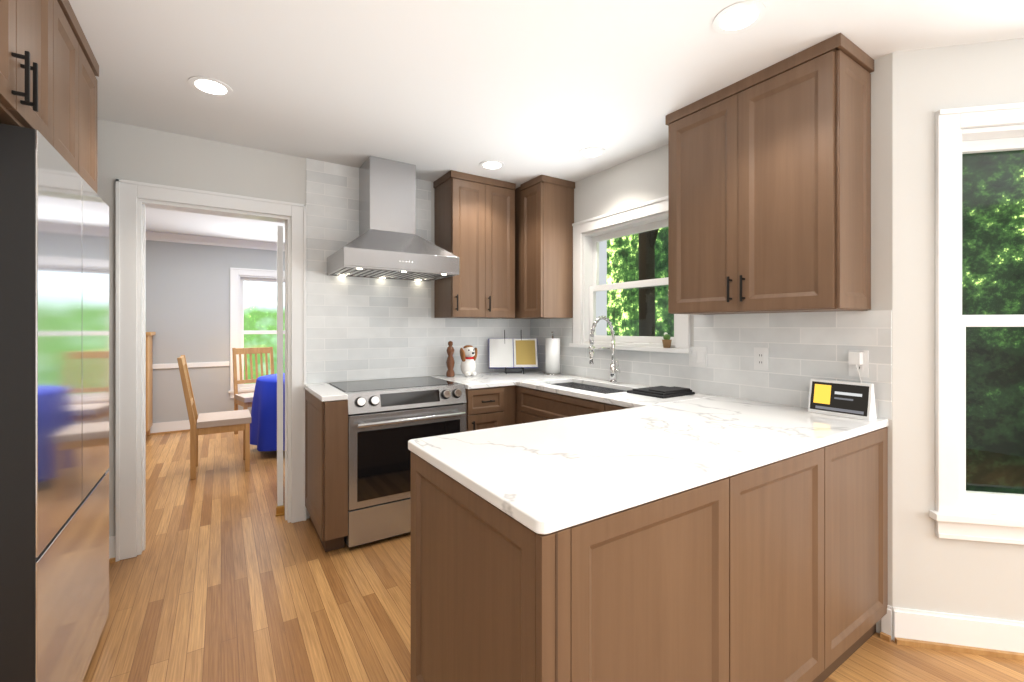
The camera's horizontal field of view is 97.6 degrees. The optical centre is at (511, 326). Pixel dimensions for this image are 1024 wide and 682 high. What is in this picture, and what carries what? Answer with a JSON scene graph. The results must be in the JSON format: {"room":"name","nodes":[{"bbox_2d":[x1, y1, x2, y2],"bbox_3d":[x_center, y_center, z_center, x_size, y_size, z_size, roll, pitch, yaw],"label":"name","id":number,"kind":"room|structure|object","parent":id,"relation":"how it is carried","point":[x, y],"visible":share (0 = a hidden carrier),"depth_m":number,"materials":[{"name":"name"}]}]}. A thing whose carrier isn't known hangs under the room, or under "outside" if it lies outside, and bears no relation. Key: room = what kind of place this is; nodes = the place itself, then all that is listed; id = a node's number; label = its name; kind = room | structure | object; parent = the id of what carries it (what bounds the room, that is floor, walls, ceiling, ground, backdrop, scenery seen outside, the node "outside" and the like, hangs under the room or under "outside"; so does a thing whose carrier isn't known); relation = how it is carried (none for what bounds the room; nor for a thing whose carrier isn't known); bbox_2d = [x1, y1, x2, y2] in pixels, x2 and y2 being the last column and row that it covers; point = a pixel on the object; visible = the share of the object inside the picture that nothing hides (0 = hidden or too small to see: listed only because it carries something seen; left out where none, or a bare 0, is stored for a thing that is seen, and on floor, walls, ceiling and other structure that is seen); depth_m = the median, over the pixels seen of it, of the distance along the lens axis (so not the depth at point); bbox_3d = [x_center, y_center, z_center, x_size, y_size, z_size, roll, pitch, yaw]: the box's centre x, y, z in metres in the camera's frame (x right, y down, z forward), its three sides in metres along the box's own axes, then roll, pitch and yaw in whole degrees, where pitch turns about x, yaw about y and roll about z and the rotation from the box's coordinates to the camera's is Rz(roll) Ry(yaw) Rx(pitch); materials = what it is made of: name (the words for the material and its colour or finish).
{"room":"kitchen","nodes":[
{"label":"kitchen","id":0,"kind":"room"},
{"bbox_2d":[146,240,284,422],"bbox_3d":[-3.623,0.080,5.946,5.040,2.440,0.120,0,0,-33],"label":"wall","id":1,"kind":"structure","parent":0,"point":[188,301],"depth_m":5.62,"materials":[{"name":"grey paint"}]},
{"bbox_2d":[150,414,250,434],"bbox_3d":[-3.582,1.231,5.883,4.800,0.136,0.029,0,0,-33],"label":"baseboard","id":2,"kind":"structure","parent":1,"relation":"attached to","point":[170,427],"depth_m":5.47,"materials":[{"name":"white"}]},
{"bbox_2d":[146,231,284,250],"bbox_3d":[-3.571,-1.090,5.867,4.800,0.099,0.070,0,0,-33],"label":"crown molding","id":3,"kind":"structure","parent":1,"relation":"attached to","point":[193,239],"depth_m":5.66,"materials":[{"name":"white"}]},
{"bbox_2d":[153,268,284,398],"bbox_3d":[-4.203,0.082,5.545,3.330,1.703,0.162,0,0,-33],"label":"dining window","id":4,"kind":"structure","parent":1,"relation":"in","point":[238,277],"depth_m":5.89,"materials":[{"name":"white wood"}]},
{"bbox_2d":[97,119,517,536],"bbox_3d":[-1.331,0.080,3.142,3.730,2.440,0.120,0,0,-33],"label":"wall","id":5,"kind":"structure","parent":0,"point":[134,153],"depth_m":2.65,"materials":[{"name":"white paint"}]},
{"bbox_2d":[109,536,115,562],"bbox_3d":[-2.477,1.231,2.308,0.660,0.136,0.029,0,0,-33],"label":"baseboard","id":6,"kind":"structure","parent":5,"relation":"attached to","point":[111,539],"depth_m":2.48,"materials":[{"name":"white wood"}]},
{"bbox_2d":[115,179,305,561],"bbox_3d":[-1.830,0.240,2.808,0.970,2.120,0.163,0,0,-33],"label":"door frame","id":7,"kind":"structure","parent":5,"relation":"attached to","point":[128,193],"depth_m":2.60,"materials":[{"name":"white wood"}]},
{"bbox_2d":[275,226,284,515],"bbox_3d":[-1.773,0.300,3.420,0.060,2.000,0.770,0,0,-28],"label":"door leaf","id":8,"kind":"structure","parent":5,"relation":"in","point":[280,508],"depth_m":3.11,"materials":[{"name":"white wood"}]},
{"bbox_2d":[327,156,458,280],"bbox_3d":[-0.819,-0.747,3.083,0.760,0.784,0.523,0,0,-33],"label":"range hood","id":9,"kind":"object","parent":5,"relation":"attached to","point":[388,243],"visible":1,"depth_m":3.02,"materials":[{"name":"silver metal"}]},
{"bbox_2d":[306,158,529,383],"bbox_3d":[-0.615,-0.377,3.531,1.851,1.524,0.006,0,0,-33],"label":"backsplash","id":10,"kind":"structure","parent":5,"relation":"attached to","point":[359,328],"depth_m":3.23,"materials":[{"name":"tile"}]},
{"bbox_2d":[433,170,515,318],"bbox_3d":[-0.289,-0.605,3.534,0.565,1.069,0.356,0,0,-33],"label":"upper cabinet","id":11,"kind":"object","parent":5,"relation":"attached to","point":[474,223],"visible":1,"depth_m":3.40,"materials":[{"name":"brown wood"}]},
{"bbox_2d":[69,0,1023,242],"bbox_3d":[-0.469,-1.180,1.723,5.730,0.080,10.640,0,0,-33],"label":"ceiling","id":12,"kind":"structure","parent":0,"point":[523,91],"depth_m":1.96,"materials":[{"name":"white paint"}]},
{"bbox_2d":[188,76,232,96],"bbox_3d":[-1.428,-1.137,2.125,0.175,0.005,0.175,0,0,-39],"label":"recessed light","id":13,"kind":"object","parent":12,"relation":"in","point":[210,86],"depth_m":2.12,"materials":[{"name":"white"}]},
{"bbox_2d":[480,160,504,169],"bbox_3d":[-0.140,-1.137,3.153,0.175,0.005,0.175,0,0,18],"label":"recessed light","id":14,"kind":"object","parent":12,"relation":"in","point":[489,164],"depth_m":3.14,"materials":[{"name":"white"}]},
{"bbox_2d":[578,147,604,157],"bbox_3d":[0.521,-1.137,2.926,0.175,0.005,0.175,0,0,-39],"label":"recessed light","id":15,"kind":"object","parent":12,"relation":"in","point":[590,152],"depth_m":2.92,"materials":[{"name":"white"}]},
{"bbox_2d":[712,0,765,33],"bbox_3d":[0.835,-1.137,1.651,0.175,0.005,0.175,0,0,18],"label":"recessed light","id":16,"kind":"object","parent":12,"relation":"in","point":[738,17],"depth_m":1.64,"materials":[{"name":"white"}]},
{"bbox_2d":[83,431,1023,681],"bbox_3d":[-0.469,1.330,1.723,5.730,0.060,10.640,0,0,-33],"label":"floor","id":17,"kind":"structure","parent":0,"point":[227,575],"depth_m":2.13,"materials":[{"name":"brown wood"}]},
{"bbox_2d":[0,0,98,192],"bbox_3d":[-1.746,0.081,1.251,0.732,2.439,1.240,0,0,-33],"label":"tall cabinet","id":18,"kind":"object","parent":17,"relation":"on","point":[49,68],"visible":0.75,"depth_m":1.43,"materials":[{"name":"brown wood"}]},
{"bbox_2d":[0,123,108,681],"bbox_3d":[-1.813,0.385,1.378,0.720,1.830,0.913,0,0,-33],"label":"fridge","id":19,"kind":"object","parent":17,"relation":"on","point":[54,409],"visible":1,"depth_m":1.29,"materials":[{"name":"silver metal"}]},
{"bbox_2d":[146,332,155,435],"bbox_3d":[-4.726,0.680,4.854,1.320,1.240,0.450,0,0,-33],"label":"sideboard","id":20,"kind":"object","parent":17,"relation":"on","point":[149,379],"visible":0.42,"depth_m":5.15,"materials":[{"name":"brown wood"}]},
{"bbox_2d":[177,355,250,479],"bbox_3d":[-2.702,0.780,4.088,0.540,1.040,0.460,0,0,-33],"label":"dining chair","id":21,"kind":"object","parent":17,"relation":"on","point":[217,422],"visible":1,"depth_m":3.96,"materials":[{"name":"brown wood"}]},
{"bbox_2d":[232,347,273,433],"bbox_3d":[-3.091,0.780,5.479,0.460,1.040,0.540,0,0,-45],"label":"dining chair","id":22,"kind":"object","parent":17,"relation":"on","point":[244,400],"visible":0.69,"depth_m":5.54,"materials":[{"name":"brown wood"}]},
{"bbox_2d":[305,389,347,551],"bbox_3d":[-1.169,0.859,2.793,0.137,0.883,0.639,0,0,-33],"label":"base cabinet","id":23,"kind":"object","parent":17,"relation":"on","point":[326,464],"visible":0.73,"depth_m":2.54,"materials":[{"name":"brown wood"}]},
{"bbox_2d":[304,383,347,401],"bbox_3d":[-1.168,0.401,2.787,0.140,0.030,0.638,0,0,-33],"label":"countertop","id":24,"kind":"structure","parent":23,"relation":"on","point":[324,392],"depth_m":2.65,"materials":[{"name":"stone"}]},
{"bbox_2d":[328,376,466,547],"bbox_3d":[-0.772,0.843,3.011,0.760,0.914,0.688,0,0,-33],"label":"range","id":25,"kind":"object","parent":17,"relation":"on","point":[388,419],"visible":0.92,"depth_m":2.71,"materials":[{"name":"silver metal"}]},
{"bbox_2d":[464,385,515,431],"bbox_3d":[-0.294,0.859,3.342,0.398,0.883,0.672,0,0,-33],"label":"base cabinet","id":26,"kind":"object","parent":17,"relation":"on","point":[490,407],"visible":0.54,"depth_m":3.08,"materials":[{"name":"brown wood"}]},
{"bbox_2d":[431,373,511,388],"bbox_3d":[-0.312,0.401,3.330,0.352,0.030,0.661,0,0,-33],"label":"countertop","id":27,"kind":"structure","parent":26,"relation":"on","point":[480,380],"depth_m":3.22,"materials":[{"name":"stone"}]},
{"bbox_2d":[446,341,454,376],"bbox_3d":[-0.477,0.247,3.470,0.068,0.276,0.068,0,0,-33],"label":"pepper mill","id":28,"kind":"object","parent":27,"relation":"on","point":[450,363],"visible":1,"depth_m":3.45,"materials":[{"name":"brown wood"}]},
{"bbox_2d":[460,345,477,376],"bbox_3d":[-0.333,0.265,3.497,0.144,0.247,0.147,0,0,-33],"label":"dog figurine","id":29,"kind":"object","parent":27,"relation":"on","point":[468,354],"visible":1,"depth_m":3.47,"materials":[{"name":"white ceramic"}]},
{"bbox_2d":[516,385,587,423],"bbox_3d":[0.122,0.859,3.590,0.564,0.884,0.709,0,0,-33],"label":"base cabinet","id":30,"kind":"object","parent":17,"relation":"on","point":[534,405],"depth_m":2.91,"materials":[{"name":"brown wood"}]},
{"bbox_2d":[496,370,555,377],"bbox_3d":[0.087,0.401,3.589,0.300,0.030,0.661,0,0,-33],"label":"countertop","id":31,"kind":"structure","parent":30,"relation":"on","point":[527,373],"depth_m":3.70,"materials":[{"name":"stone"}]},
{"bbox_2d":[480,372,888,443],"bbox_3d":[0.615,0.401,2.787,0.611,0.030,2.581,0,0,-33],"label":"countertop","id":32,"kind":"structure","parent":30,"relation":"on","point":[841,428],"depth_m":2.20,"materials":[{"name":"stone"}]},
{"bbox_2d":[489,330,537,373],"bbox_3d":[0.015,0.205,3.700,0.410,0.360,0.188,0,0,-5],"label":"cookbook stand","id":33,"kind":"object","parent":32,"relation":"on","point":[517,353],"visible":0.98,"depth_m":3.74,"materials":[{"name":"white paper"}]},
{"bbox_2d":[543,332,561,375],"bbox_3d":[0.328,0.213,3.599,0.150,0.344,0.150,0,0,-33],"label":"paper towel","id":34,"kind":"object","parent":32,"relation":"on","point":[552,356],"visible":1,"depth_m":3.55,"materials":[{"name":"white paper"}]},
{"bbox_2d":[551,382,626,393],"bbox_3d":[0.493,0.531,2.967,0.370,0.229,0.720,0,0,-33],"label":"sink","id":35,"kind":"object","parent":32,"relation":"in","point":[598,389],"visible":0.06,"depth_m":3.20,"materials":[{"name":"silver metal"}]},
{"bbox_2d":[589,315,620,382],"bbox_3d":[0.624,0.154,3.007,0.247,0.463,0.090,0,0,-33],"label":"faucet","id":36,"kind":"object","parent":32,"relation":"on","point":[614,370],"visible":1,"depth_m":3.04,"materials":[{"name":"silver metal"}]},
{"bbox_2d":[627,386,694,397],"bbox_3d":[0.858,0.369,2.590,0.280,0.033,0.260,0,0,-33],"label":"towel","id":37,"kind":"object","parent":32,"relation":"on","point":[662,391],"visible":1,"depth_m":2.51,"materials":[{"name":"black fabric"}]},
{"bbox_2d":[808,379,876,419],"bbox_3d":[1.439,0.312,1.960,0.078,0.147,0.230,0,0,-33],"label":"smart display","id":38,"kind":"object","parent":32,"relation":"on","point":[855,400],"visible":1,"depth_m":1.93,"materials":[{"name":"white plastic"}]},
{"bbox_2d":[411,452,738,681],"bbox_3d":[0.132,0.859,1.377,0.651,0.884,0.740,0,0,-33],"label":"base cabinet","id":39,"kind":"object","parent":17,"relation":"on","point":[649,591],"depth_m":1.11,"materials":[{"name":"brown wood"}]},
{"bbox_2d":[408,402,831,533],"bbox_3d":[0.350,0.401,1.536,1.198,0.030,0.772,0,0,-33],"label":"countertop","id":40,"kind":"structure","parent":39,"relation":"on","point":[547,476],"depth_m":1.34,"materials":[{"name":"stone"}]},
{"bbox_2d":[592,401,627,413],"bbox_3d":[0.817,0.859,2.501,0.584,0.884,0.395,0,0,-33],"label":"base cabinet","id":41,"kind":"object","parent":17,"relation":"on","point":[597,407],"depth_m":2.46,"materials":[{"name":"brown wood"}]},
{"bbox_2d":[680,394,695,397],"bbox_3d":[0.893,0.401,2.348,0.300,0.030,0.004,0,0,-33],"label":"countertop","id":42,"kind":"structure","parent":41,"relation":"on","point":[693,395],"depth_m":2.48,"materials":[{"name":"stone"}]},
{"bbox_2d":[739,444,830,681],"bbox_3d":[0.646,0.859,1.712,0.577,0.884,0.738,0,0,-33],"label":"base cabinet","id":43,"kind":"object","parent":17,"relation":"on","point":[777,571],"depth_m":1.43,"materials":[{"name":"brown wood"}]},
{"bbox_2d":[831,427,887,673],"bbox_3d":[1.130,0.859,2.026,0.576,0.884,0.738,0,0,-33],"label":"base cabinet","id":44,"kind":"object","parent":17,"relation":"on","point":[859,464],"depth_m":1.73,"materials":[{"name":"brown wood"}]},
{"bbox_2d":[536,52,892,639],"bbox_3d":[0.923,0.080,2.985,0.120,2.440,2.600,0,0,-33],"label":"wall","id":45,"kind":"structure","parent":0,"point":[643,178],"depth_m":1.91,"materials":[{"name":"white paint"}]},
{"bbox_2d":[502,175,574,318],"bbox_3d":[0.194,-0.605,3.695,0.329,1.069,0.611,0,0,-33],"label":"upper cabinet","id":46,"kind":"object","parent":45,"relation":"attached to","point":[544,213],"visible":0.92,"depth_m":3.47,"materials":[{"name":"brown wood"}]},
{"bbox_2d":[569,196,691,353],"bbox_3d":[0.811,-0.326,3.120,0.162,0.968,1.080,0,0,-33],"label":"window","id":47,"kind":"structure","parent":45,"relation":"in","point":[680,339],"depth_m":3.23,"materials":[{"name":"white wood"}]},
{"bbox_2d":[662,332,671,347],"bbox_3d":[0.957,0.082,2.768,0.060,0.096,0.058,0,0,-33],"label":"pot","id":48,"kind":"object","parent":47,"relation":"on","point":[666,341],"visible":1,"depth_m":2.75,"materials":[{"name":"brown ceramic"}]},
{"bbox_2d":[530,310,891,419],"bbox_3d":[0.872,0.158,2.948,0.006,0.454,2.591,0,0,-33],"label":"backsplash","id":49,"kind":"structure","parent":45,"relation":"attached to","point":[805,348],"depth_m":2.32,"materials":[{"name":"tile"}]},
{"bbox_2d":[689,347,706,367],"bbox_3d":[1.082,0.175,2.610,0.009,0.116,0.116,0,0,-33],"label":"switch plate","id":50,"kind":"object","parent":49,"relation":"attached to","point":[698,357],"visible":1,"depth_m":2.60,"materials":[{"name":"white plastic"}]},
{"bbox_2d":[754,347,768,370],"bbox_3d":[1.281,0.165,2.304,0.008,0.116,0.072,0,0,-33],"label":"electrical outlet plate","id":51,"kind":"object","parent":49,"relation":"attached to","point":[761,358],"visible":1,"depth_m":2.30,"materials":[{"name":"white plastic"}]},
{"bbox_2d":[849,350,868,382],"bbox_3d":[1.502,0.169,1.926,0.050,0.137,0.068,0,0,-33],"label":"electrical outlet plate","id":52,"kind":"object","parent":49,"relation":"attached to","point":[859,363],"visible":0.83,"depth_m":1.91,"materials":[{"name":"white plastic"}]},
{"bbox_2d":[665,33,873,314],"bbox_3d":[1.175,-0.605,2.157,0.356,1.069,0.816,0,0,-33],"label":"upper cabinet","id":53,"kind":"object","parent":45,"relation":"attached to","point":[769,189],"visible":1,"depth_m":1.94,"materials":[{"name":"brown wood"}]},
{"bbox_2d":[880,605,904,644],"bbox_3d":[1.565,1.231,1.858,0.030,0.136,0.055,0,0,-33],"label":"baseboard","id":54,"kind":"structure","parent":45,"relation":"attached to","point":[898,613],"depth_m":1.85,"materials":[{"name":"white wood"}]},
{"bbox_2d":[893,38,1023,620],"bbox_3d":[2.251,0.080,1.781,1.344,2.440,0.120,0,0,12],"label":"wall","id":55,"kind":"structure","parent":0,"point":[932,571],"depth_m":1.84,"materials":[{"name":"white paint"}]},
{"bbox_2d":[905,608,1023,660],"bbox_3d":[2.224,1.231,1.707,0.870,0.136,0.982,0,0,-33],"label":"baseboard","id":56,"kind":"structure","parent":55,"relation":"attached to","point":[984,636],"depth_m":1.80,"materials":[{"name":"white wood"}]},
{"bbox_2d":[929,102,1023,544],"bbox_3d":[2.230,-0.011,1.763,1.050,1.728,0.162,0,0,12],"label":"window","id":57,"kind":"structure","parent":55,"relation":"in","point":[955,514],"depth_m":1.81,"materials":[{"name":"white wood"}]},
{"label":"outside","id":58,"kind":"structure","parent":0,"visible":0},
{"bbox_2d":[244,281,284,383],"bbox_3d":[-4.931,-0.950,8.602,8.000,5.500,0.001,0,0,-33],"label":"foliage","id":59,"kind":"object","parent":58,"point":[251,296],"depth_m":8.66,"materials":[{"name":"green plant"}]},
{"bbox_3d":[-2.201,0.940,4.950,0.560,0.720,0.560,0,0,-33],"label":"table base","id":60,"kind":"object","parent":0,"visible":0},
{"bbox_2d":[250,373,284,450],"bbox_3d":[-2.210,0.879,4.964,1.233,0.682,1.216,0,0,-33],"label":"table cloth","id":61,"kind":"object","parent":60,"relation":"on","point":[263,430],"visible":0.12,"depth_m":4.43,"materials":[{"name":"blue fabric"}]},
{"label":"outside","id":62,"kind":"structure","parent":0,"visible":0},
{"bbox_2d":[607,227,673,336],"bbox_3d":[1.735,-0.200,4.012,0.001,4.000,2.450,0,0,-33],"label":"foliage","id":63,"kind":"object","parent":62,"point":[632,323],"depth_m":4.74,"materials":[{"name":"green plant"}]},
{"bbox_2d":[638,229,658,336],"bbox_3d":[1.373,-0.550,3.996,0.214,4.303,0.662,0,0,-33],"label":"trunk","id":64,"kind":"object","parent":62,"point":[647,271],"depth_m":4.13,"materials":[{"name":"brown plant"}]},
{"bbox_2d":[962,150,1023,493],"bbox_3d":[4.092,-0.550,0.034,2.900,5.300,11.600,0,0,-33],"label":"foliage","id":65,"kind":"object","parent":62,"point":[1015,353],"depth_m":3.38,"materials":[{"name":"green plant"}]}
]}

